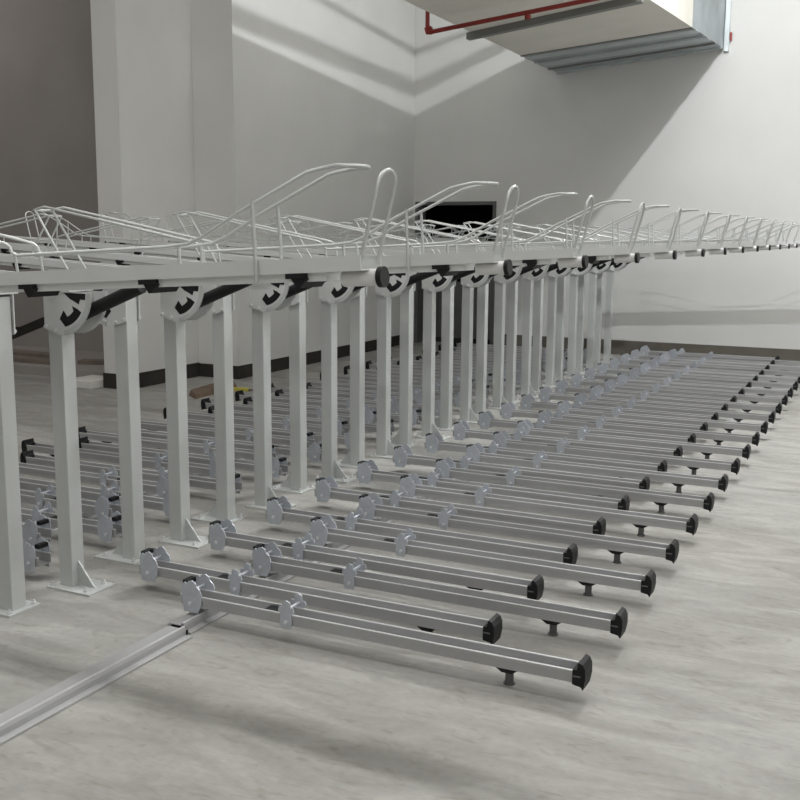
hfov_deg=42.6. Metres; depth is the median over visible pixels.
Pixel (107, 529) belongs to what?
tray
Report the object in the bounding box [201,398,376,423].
tray
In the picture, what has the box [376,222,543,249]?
tray
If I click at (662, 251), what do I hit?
tray
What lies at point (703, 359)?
rail
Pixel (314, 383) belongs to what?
tray
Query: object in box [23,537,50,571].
tray
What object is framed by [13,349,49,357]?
wooden plank
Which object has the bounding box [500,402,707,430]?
tray
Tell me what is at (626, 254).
tray
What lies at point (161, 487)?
tray
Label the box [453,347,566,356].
tray
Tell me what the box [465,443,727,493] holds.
tray
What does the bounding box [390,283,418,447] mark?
post
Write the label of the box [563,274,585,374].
post
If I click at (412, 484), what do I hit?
tray
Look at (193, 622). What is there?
rail
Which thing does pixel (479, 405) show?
post
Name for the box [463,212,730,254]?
tray
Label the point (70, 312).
post
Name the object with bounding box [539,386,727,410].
rail
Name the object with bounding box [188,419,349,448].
tray
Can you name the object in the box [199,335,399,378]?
baseboard
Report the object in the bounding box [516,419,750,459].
tray
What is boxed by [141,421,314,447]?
tray
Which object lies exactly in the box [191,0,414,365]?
wall
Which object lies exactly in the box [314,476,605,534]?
tray
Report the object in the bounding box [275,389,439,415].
tray
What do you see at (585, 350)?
tray
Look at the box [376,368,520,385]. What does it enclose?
tray
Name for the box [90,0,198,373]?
column
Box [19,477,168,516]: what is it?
tray
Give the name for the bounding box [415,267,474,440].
post
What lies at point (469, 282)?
post
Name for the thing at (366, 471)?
tray
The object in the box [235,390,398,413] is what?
tray
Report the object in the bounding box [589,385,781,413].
tray
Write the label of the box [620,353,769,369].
tray
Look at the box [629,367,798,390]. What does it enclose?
rail
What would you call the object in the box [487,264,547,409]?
post
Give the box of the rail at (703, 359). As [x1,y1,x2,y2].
[659,353,799,370]
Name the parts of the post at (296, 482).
plate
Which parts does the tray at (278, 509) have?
clamp plate, clamp plate, clamp plate, clamp plate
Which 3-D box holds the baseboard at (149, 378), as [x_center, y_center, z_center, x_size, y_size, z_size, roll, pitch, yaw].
[-2.739,-0.282,11.397,0.344,0.160,1.220,5,10,26]
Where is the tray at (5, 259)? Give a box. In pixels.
[0,213,124,269]
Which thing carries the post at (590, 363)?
on the floor
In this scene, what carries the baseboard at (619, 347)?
attached to the wall at (716, 130)
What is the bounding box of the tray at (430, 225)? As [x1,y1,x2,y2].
[267,217,454,253]
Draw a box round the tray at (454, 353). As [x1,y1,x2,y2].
[422,349,545,359]
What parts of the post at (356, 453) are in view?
plate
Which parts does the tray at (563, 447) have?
clamp plate, clamp plate, clamp plate, clamp plate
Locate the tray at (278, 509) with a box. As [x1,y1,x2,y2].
[265,496,577,564]
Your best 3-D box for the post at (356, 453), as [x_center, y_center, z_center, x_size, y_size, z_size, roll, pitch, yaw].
[-0.484,-0.256,7.345,0.556,1.443,0.180,5,10,26]
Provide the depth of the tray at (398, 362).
11.93 m
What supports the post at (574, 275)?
on the floor
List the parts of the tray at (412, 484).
clamp plate, clamp plate, clamp plate, clamp plate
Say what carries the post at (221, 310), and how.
on the floor
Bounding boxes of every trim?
[12,324,103,351]
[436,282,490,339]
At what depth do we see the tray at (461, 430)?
7.77 m
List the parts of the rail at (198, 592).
clamp plate, clamp plate, clamp plate, clamp plate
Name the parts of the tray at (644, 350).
clamp plate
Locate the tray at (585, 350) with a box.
[473,346,586,358]
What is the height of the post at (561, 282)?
1.443 m
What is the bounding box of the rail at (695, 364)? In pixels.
[650,357,799,376]
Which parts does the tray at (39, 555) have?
clamp plate, clamp plate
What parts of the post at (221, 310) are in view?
plate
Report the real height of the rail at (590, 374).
0.188 m
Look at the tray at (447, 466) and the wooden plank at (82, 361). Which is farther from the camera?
the wooden plank at (82, 361)
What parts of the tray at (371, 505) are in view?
clamp plate, clamp plate, clamp plate, clamp plate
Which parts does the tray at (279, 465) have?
clamp plate, clamp plate, clamp plate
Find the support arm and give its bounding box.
[12,317,44,339]
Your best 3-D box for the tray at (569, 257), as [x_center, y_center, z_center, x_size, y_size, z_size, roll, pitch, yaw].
[-0.395,-0.634,4.222,2.410,0.407,0.120,5,10,26]
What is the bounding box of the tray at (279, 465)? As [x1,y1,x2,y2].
[79,436,287,478]
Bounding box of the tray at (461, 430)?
[453,421,682,456]
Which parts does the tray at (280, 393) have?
clamp plate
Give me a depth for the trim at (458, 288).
16.35 m
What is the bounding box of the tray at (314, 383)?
[306,380,453,396]
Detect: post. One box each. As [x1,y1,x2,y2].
[0,292,40,617]
[43,288,145,596]
[92,289,152,565]
[159,284,251,548]
[191,285,245,523]
[245,281,326,509]
[272,290,314,493]
[313,273,394,483]
[337,286,368,468]
[369,272,438,458]
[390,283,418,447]
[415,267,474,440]
[434,282,455,430]
[454,265,520,423]
[458,282,489,415]
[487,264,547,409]
[489,281,519,403]
[516,263,558,398]
[516,278,543,392]
[541,267,577,387]
[541,276,566,381]
[563,258,613,378]
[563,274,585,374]
[583,260,616,370]
[583,272,603,366]
[600,257,644,362]
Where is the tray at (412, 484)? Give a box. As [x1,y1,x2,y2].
[399,474,697,536]
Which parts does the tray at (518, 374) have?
clamp plate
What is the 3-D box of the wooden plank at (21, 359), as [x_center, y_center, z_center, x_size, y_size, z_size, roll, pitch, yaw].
[-5.156,-0.536,12.574,2.400,0.045,0.200,5,10,24]
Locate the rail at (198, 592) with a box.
[180,574,591,690]
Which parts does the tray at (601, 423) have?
clamp plate, clamp plate, clamp plate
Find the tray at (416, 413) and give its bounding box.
[243,397,421,425]
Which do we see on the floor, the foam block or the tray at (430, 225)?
the foam block
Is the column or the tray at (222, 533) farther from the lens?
the column
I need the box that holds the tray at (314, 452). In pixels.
[141,429,321,462]
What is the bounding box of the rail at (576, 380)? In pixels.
[570,373,744,394]
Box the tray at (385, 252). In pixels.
[221,216,429,254]
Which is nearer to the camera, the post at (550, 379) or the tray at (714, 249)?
the tray at (714, 249)
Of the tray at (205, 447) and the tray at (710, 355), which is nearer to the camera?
the tray at (205, 447)
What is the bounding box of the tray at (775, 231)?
[645,223,799,246]
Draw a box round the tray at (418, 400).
[271,383,421,403]
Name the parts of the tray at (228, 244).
slide rail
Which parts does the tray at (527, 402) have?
clamp plate, clamp plate, clamp plate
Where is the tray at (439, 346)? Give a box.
[438,344,565,355]
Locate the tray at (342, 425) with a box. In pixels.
[163,408,348,435]
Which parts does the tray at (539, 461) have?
clamp plate, clamp plate, clamp plate, clamp plate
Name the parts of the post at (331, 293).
plate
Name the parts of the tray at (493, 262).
slide rail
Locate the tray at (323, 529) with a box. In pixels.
[309,515,655,596]
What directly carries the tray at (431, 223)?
attached to the post at (600, 276)
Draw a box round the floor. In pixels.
[0,341,799,799]
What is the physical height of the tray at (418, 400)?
0.188 m
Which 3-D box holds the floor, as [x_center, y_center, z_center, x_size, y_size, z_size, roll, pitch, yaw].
[-2.877,0.634,6.870,25.000,0.200,19.500,5,10,26]
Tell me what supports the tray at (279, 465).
on the floor
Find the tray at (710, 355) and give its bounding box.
[668,349,799,370]
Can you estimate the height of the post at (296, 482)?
1.443 m
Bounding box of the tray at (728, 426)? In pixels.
[557,400,767,434]
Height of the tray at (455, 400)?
0.188 m
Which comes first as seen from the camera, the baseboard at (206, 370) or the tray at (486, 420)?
the tray at (486, 420)
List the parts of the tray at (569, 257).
slide rail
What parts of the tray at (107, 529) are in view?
clamp plate, clamp plate, clamp plate, clamp plate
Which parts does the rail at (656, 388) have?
clamp plate, clamp plate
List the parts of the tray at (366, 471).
clamp plate, clamp plate, clamp plate, clamp plate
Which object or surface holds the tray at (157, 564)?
on the floor
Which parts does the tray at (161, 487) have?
clamp plate, clamp plate, clamp plate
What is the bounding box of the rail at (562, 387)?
[555,379,736,401]
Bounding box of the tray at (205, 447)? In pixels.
[78,426,275,459]
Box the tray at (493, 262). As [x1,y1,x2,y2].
[34,181,518,275]
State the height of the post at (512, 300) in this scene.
1.443 m
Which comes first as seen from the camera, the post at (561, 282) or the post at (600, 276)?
the post at (561, 282)
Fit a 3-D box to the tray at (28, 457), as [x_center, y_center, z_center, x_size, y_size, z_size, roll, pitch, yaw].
[-1.791,0.474,6.702,1.769,0.188,0.112,5,10,26]
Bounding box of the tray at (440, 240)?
[409,222,560,249]
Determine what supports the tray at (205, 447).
on the floor
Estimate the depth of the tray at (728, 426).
8.74 m
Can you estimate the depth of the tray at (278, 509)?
5.34 m
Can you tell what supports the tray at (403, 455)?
on the floor
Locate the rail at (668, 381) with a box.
[617,373,793,397]
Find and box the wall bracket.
[724,0,731,51]
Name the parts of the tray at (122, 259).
slide rail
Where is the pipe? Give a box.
[424,0,598,34]
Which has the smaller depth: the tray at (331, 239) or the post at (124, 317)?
the post at (124, 317)
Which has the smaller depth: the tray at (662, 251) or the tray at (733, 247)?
the tray at (662, 251)
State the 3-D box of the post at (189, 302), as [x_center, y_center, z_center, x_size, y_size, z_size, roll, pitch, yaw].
[-1.002,0.062,5.359,0.556,1.443,0.180,5,10,26]
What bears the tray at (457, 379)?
on the floor
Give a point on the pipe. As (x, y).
(429, 30)
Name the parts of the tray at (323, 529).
clamp plate, clamp plate, clamp plate, clamp plate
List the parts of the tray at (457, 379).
clamp plate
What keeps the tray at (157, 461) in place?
on the floor
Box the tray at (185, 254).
[25,210,276,261]
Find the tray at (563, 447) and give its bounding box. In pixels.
[492,430,739,474]
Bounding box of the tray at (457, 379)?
[365,373,504,391]
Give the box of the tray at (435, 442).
[424,432,667,477]
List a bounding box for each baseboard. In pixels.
[103,362,199,388]
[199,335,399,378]
[504,334,799,360]
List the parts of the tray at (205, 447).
clamp plate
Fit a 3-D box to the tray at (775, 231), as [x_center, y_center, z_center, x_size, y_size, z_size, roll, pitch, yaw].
[3.509,-1.888,12.133,2.410,0.407,0.120,5,10,26]
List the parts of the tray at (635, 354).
clamp plate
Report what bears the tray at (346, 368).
on the floor
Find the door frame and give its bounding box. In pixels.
[414,201,496,344]
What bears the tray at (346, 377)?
on the floor
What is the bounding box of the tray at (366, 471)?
[356,459,629,510]
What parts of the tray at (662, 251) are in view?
slide rail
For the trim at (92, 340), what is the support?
attached to the wall at (48, 139)
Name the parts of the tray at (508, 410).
clamp plate, clamp plate, clamp plate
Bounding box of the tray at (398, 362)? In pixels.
[397,360,531,376]
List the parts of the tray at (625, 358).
clamp plate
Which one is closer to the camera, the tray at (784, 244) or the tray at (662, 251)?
the tray at (662, 251)
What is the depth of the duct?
11.75 m
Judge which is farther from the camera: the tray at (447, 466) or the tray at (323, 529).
the tray at (447, 466)
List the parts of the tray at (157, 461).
clamp plate, clamp plate, clamp plate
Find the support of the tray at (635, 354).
on the floor
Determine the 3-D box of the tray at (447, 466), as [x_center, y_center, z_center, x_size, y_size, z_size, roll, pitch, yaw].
[1.044,0.541,6.424,1.779,0.188,0.112,5,10,26]
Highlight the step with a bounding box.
[12,345,104,376]
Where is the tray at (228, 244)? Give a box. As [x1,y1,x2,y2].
[165,214,393,255]
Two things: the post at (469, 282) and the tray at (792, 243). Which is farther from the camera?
the tray at (792, 243)
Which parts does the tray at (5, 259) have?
slide rail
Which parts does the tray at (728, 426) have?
clamp plate, clamp plate, clamp plate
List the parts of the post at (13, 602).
plate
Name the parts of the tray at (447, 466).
clamp plate, clamp plate, clamp plate, clamp plate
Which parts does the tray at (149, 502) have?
clamp plate, clamp plate, clamp plate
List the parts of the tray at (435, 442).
clamp plate, clamp plate, clamp plate, clamp plate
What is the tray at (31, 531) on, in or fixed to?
on the floor
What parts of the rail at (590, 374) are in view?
clamp plate, clamp plate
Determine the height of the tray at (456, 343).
0.188 m
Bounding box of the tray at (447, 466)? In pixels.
[434,457,714,513]
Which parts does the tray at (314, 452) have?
clamp plate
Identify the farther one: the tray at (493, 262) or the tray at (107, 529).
the tray at (107, 529)
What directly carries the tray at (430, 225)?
attached to the post at (479, 405)
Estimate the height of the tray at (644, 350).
0.188 m
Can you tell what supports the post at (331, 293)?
on the floor
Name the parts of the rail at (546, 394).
clamp plate, clamp plate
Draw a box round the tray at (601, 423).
[537,409,759,445]
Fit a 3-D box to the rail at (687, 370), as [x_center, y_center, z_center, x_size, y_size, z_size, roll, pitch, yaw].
[3.613,-0.283,11.630,1.779,0.188,0.112,5,10,26]
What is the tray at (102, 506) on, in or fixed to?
on the floor
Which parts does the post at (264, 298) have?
plate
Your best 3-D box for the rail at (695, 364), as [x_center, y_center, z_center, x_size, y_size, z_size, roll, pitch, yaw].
[3.847,-0.358,12.103,1.779,0.188,0.112,5,10,26]
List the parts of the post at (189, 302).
plate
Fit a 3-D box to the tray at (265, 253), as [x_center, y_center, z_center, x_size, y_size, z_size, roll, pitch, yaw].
[-1.296,-1.216,7.757,2.410,0.407,0.120,5,10,26]
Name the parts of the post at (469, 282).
plate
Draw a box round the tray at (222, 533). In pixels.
[208,519,543,599]
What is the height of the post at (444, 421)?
1.443 m
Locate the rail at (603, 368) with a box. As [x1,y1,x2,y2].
[597,363,757,380]
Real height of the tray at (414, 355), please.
0.188 m
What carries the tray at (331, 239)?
attached to the post at (512, 300)
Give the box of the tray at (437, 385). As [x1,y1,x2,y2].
[337,379,489,397]
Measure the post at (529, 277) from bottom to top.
1.443 m
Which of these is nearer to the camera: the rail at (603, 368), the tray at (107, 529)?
the tray at (107, 529)
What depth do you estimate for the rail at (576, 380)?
10.68 m
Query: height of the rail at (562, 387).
0.188 m
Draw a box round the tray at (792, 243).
[627,222,799,247]
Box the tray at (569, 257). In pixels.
[175,192,593,272]
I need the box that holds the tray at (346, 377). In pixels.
[320,373,473,389]
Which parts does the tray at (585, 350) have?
clamp plate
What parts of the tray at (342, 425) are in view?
clamp plate, clamp plate, clamp plate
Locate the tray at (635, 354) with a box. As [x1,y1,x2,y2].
[630,349,774,364]
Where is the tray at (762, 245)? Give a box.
[564,218,773,250]
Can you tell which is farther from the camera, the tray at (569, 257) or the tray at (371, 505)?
the tray at (371, 505)
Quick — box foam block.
[76,375,102,388]
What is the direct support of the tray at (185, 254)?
attached to the post at (296, 482)
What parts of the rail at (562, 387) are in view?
clamp plate, clamp plate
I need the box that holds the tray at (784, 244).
[610,221,792,248]
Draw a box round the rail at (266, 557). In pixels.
[251,542,627,637]
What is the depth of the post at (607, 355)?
13.33 m
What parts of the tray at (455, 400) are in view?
clamp plate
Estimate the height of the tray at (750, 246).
0.407 m
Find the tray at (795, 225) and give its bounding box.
[659,225,798,243]
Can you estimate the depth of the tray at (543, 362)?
12.69 m
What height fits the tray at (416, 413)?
0.188 m
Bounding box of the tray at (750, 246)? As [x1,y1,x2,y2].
[536,217,761,251]
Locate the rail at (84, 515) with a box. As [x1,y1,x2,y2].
[23,441,317,542]
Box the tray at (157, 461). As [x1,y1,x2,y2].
[21,438,215,478]
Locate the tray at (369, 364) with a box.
[365,360,505,375]
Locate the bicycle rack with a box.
[0,163,396,296]
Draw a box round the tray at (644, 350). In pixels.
[640,345,779,359]
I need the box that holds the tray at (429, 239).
[344,220,522,250]
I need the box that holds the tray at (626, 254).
[280,200,644,263]
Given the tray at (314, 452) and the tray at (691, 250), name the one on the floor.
the tray at (314, 452)
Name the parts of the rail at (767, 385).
clamp plate, clamp plate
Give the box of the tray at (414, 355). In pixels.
[413,354,531,364]
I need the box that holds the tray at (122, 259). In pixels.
[0,216,207,265]
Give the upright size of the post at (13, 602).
1.443 m
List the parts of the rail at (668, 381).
clamp plate, clamp plate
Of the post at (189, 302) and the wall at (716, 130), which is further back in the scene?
the wall at (716, 130)
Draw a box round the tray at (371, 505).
[357,492,678,563]
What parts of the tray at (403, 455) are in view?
clamp plate, clamp plate, clamp plate, clamp plate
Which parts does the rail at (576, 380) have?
clamp plate, clamp plate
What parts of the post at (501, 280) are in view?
plate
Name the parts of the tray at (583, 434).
clamp plate, clamp plate, clamp plate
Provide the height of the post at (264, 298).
1.443 m
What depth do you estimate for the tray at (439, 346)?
13.75 m
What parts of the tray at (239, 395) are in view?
clamp plate, clamp plate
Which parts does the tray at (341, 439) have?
clamp plate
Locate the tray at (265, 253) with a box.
[101,212,330,258]
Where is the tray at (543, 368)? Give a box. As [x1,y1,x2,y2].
[416,355,545,371]
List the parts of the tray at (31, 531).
clamp plate, clamp plate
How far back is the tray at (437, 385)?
10.38 m
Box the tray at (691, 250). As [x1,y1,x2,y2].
[415,209,708,256]
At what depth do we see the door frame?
15.44 m
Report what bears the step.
on the floor
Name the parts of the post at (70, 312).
head plate, plate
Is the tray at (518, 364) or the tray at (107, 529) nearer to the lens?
the tray at (107, 529)
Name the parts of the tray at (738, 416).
clamp plate, clamp plate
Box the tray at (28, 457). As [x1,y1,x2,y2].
[20,450,241,493]
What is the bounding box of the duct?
[404,0,725,73]
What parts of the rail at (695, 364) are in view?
clamp plate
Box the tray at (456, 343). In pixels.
[454,341,567,351]
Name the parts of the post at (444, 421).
plate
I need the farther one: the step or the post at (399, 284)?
the step
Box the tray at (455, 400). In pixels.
[306,382,459,406]
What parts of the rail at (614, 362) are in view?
clamp plate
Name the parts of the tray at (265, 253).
slide rail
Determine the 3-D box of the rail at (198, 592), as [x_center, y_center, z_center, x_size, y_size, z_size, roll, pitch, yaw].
[-0.123,0.916,4.058,1.779,0.188,0.112,5,10,26]
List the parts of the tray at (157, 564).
clamp plate, clamp plate, clamp plate, clamp plate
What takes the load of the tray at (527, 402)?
on the floor
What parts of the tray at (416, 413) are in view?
clamp plate, clamp plate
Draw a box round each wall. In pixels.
[0,0,99,326]
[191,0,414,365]
[413,0,799,349]
[425,205,492,344]
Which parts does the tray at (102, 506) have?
clamp plate, clamp plate, clamp plate, clamp plate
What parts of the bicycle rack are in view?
slide rail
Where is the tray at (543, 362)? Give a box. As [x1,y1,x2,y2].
[435,351,566,368]
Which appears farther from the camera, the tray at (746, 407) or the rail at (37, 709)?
the tray at (746, 407)
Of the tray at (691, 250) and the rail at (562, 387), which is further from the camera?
the rail at (562, 387)
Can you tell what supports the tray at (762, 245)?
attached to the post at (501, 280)
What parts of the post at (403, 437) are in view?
plate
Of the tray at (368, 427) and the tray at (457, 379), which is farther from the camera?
the tray at (457, 379)
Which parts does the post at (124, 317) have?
plate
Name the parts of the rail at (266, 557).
clamp plate, clamp plate, clamp plate, clamp plate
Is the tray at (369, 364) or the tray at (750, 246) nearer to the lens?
the tray at (750, 246)
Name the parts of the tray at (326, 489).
clamp plate, clamp plate, clamp plate, clamp plate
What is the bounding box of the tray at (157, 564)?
[139,546,501,644]
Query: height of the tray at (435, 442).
0.188 m
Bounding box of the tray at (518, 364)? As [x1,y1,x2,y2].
[391,358,520,370]
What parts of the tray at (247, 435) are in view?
clamp plate, clamp plate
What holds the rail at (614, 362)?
on the floor
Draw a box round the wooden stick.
[233,387,252,391]
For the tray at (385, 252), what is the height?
0.407 m
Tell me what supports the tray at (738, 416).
on the floor
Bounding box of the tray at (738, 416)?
[574,392,775,423]
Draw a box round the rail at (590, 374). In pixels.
[584,368,751,386]
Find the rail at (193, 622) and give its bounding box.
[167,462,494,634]
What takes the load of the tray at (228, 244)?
attached to the post at (403, 437)
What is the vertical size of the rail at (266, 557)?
0.188 m
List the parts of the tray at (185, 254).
slide rail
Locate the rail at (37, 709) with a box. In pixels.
[0,626,191,745]
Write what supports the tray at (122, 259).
attached to the post at (221, 310)
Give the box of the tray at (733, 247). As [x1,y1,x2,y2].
[503,215,747,252]
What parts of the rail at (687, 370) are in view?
clamp plate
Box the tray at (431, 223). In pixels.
[431,223,583,248]
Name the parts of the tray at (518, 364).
clamp plate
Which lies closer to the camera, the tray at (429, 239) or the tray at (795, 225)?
the tray at (429, 239)
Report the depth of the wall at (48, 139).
13.67 m
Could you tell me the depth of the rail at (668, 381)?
10.62 m
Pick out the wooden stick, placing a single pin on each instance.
(245, 389)
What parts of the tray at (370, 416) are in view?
clamp plate, clamp plate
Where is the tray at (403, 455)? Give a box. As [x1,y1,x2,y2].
[393,445,649,496]
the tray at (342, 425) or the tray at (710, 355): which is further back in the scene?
the tray at (710, 355)
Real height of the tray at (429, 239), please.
0.407 m
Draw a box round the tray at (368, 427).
[208,406,394,434]
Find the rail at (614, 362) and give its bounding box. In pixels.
[609,358,763,374]
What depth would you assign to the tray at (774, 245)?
9.56 m
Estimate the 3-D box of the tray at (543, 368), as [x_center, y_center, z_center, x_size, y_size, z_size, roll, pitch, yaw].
[1.011,-0.426,12.381,1.769,0.188,0.112,5,10,26]
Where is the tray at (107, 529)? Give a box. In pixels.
[21,502,121,542]
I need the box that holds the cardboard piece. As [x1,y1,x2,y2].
[189,382,236,398]
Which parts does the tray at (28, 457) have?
clamp plate, clamp plate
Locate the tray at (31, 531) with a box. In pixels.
[22,515,51,546]
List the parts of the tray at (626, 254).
slide rail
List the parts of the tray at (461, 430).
clamp plate, clamp plate, clamp plate, clamp plate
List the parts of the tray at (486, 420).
clamp plate, clamp plate, clamp plate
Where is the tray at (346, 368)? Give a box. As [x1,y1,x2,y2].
[344,365,492,382]
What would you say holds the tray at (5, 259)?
attached to the post at (124, 317)
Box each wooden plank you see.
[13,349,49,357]
[13,356,49,364]
[77,359,103,364]
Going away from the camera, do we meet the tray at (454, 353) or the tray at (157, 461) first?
the tray at (157, 461)
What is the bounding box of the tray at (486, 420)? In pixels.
[478,411,695,442]
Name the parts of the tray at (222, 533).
clamp plate, clamp plate, clamp plate, clamp plate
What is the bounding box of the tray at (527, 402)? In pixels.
[520,393,718,419]
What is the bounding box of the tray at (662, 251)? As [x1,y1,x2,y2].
[355,205,681,262]
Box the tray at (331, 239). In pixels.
[308,219,483,251]
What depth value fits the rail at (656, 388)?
10.15 m
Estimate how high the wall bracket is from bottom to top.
0.910 m
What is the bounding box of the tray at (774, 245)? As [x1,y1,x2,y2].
[588,220,783,249]
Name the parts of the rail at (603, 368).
clamp plate, clamp plate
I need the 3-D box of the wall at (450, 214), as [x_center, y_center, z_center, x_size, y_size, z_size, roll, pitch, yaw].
[1.249,-2.540,16.637,4.500,3.200,2.450,5,10,26]
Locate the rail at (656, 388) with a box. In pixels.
[604,379,787,405]
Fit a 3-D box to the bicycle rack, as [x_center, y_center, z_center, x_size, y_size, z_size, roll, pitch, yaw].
[-1.105,-0.407,2.784,2.410,0.407,0.120,5,10,26]
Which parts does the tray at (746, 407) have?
clamp plate, clamp plate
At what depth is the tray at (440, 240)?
12.69 m
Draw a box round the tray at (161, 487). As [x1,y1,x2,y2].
[19,462,168,497]
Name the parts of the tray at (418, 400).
clamp plate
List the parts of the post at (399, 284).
plate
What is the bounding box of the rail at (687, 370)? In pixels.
[639,362,799,382]
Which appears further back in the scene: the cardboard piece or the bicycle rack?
the cardboard piece
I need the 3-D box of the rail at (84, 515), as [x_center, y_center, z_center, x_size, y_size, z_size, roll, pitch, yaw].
[-0.059,0.096,9.562,0.120,0.045,10.808,5,10,26]
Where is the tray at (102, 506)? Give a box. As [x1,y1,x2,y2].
[20,484,120,519]
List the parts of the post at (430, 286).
plate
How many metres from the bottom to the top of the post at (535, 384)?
1.443 m

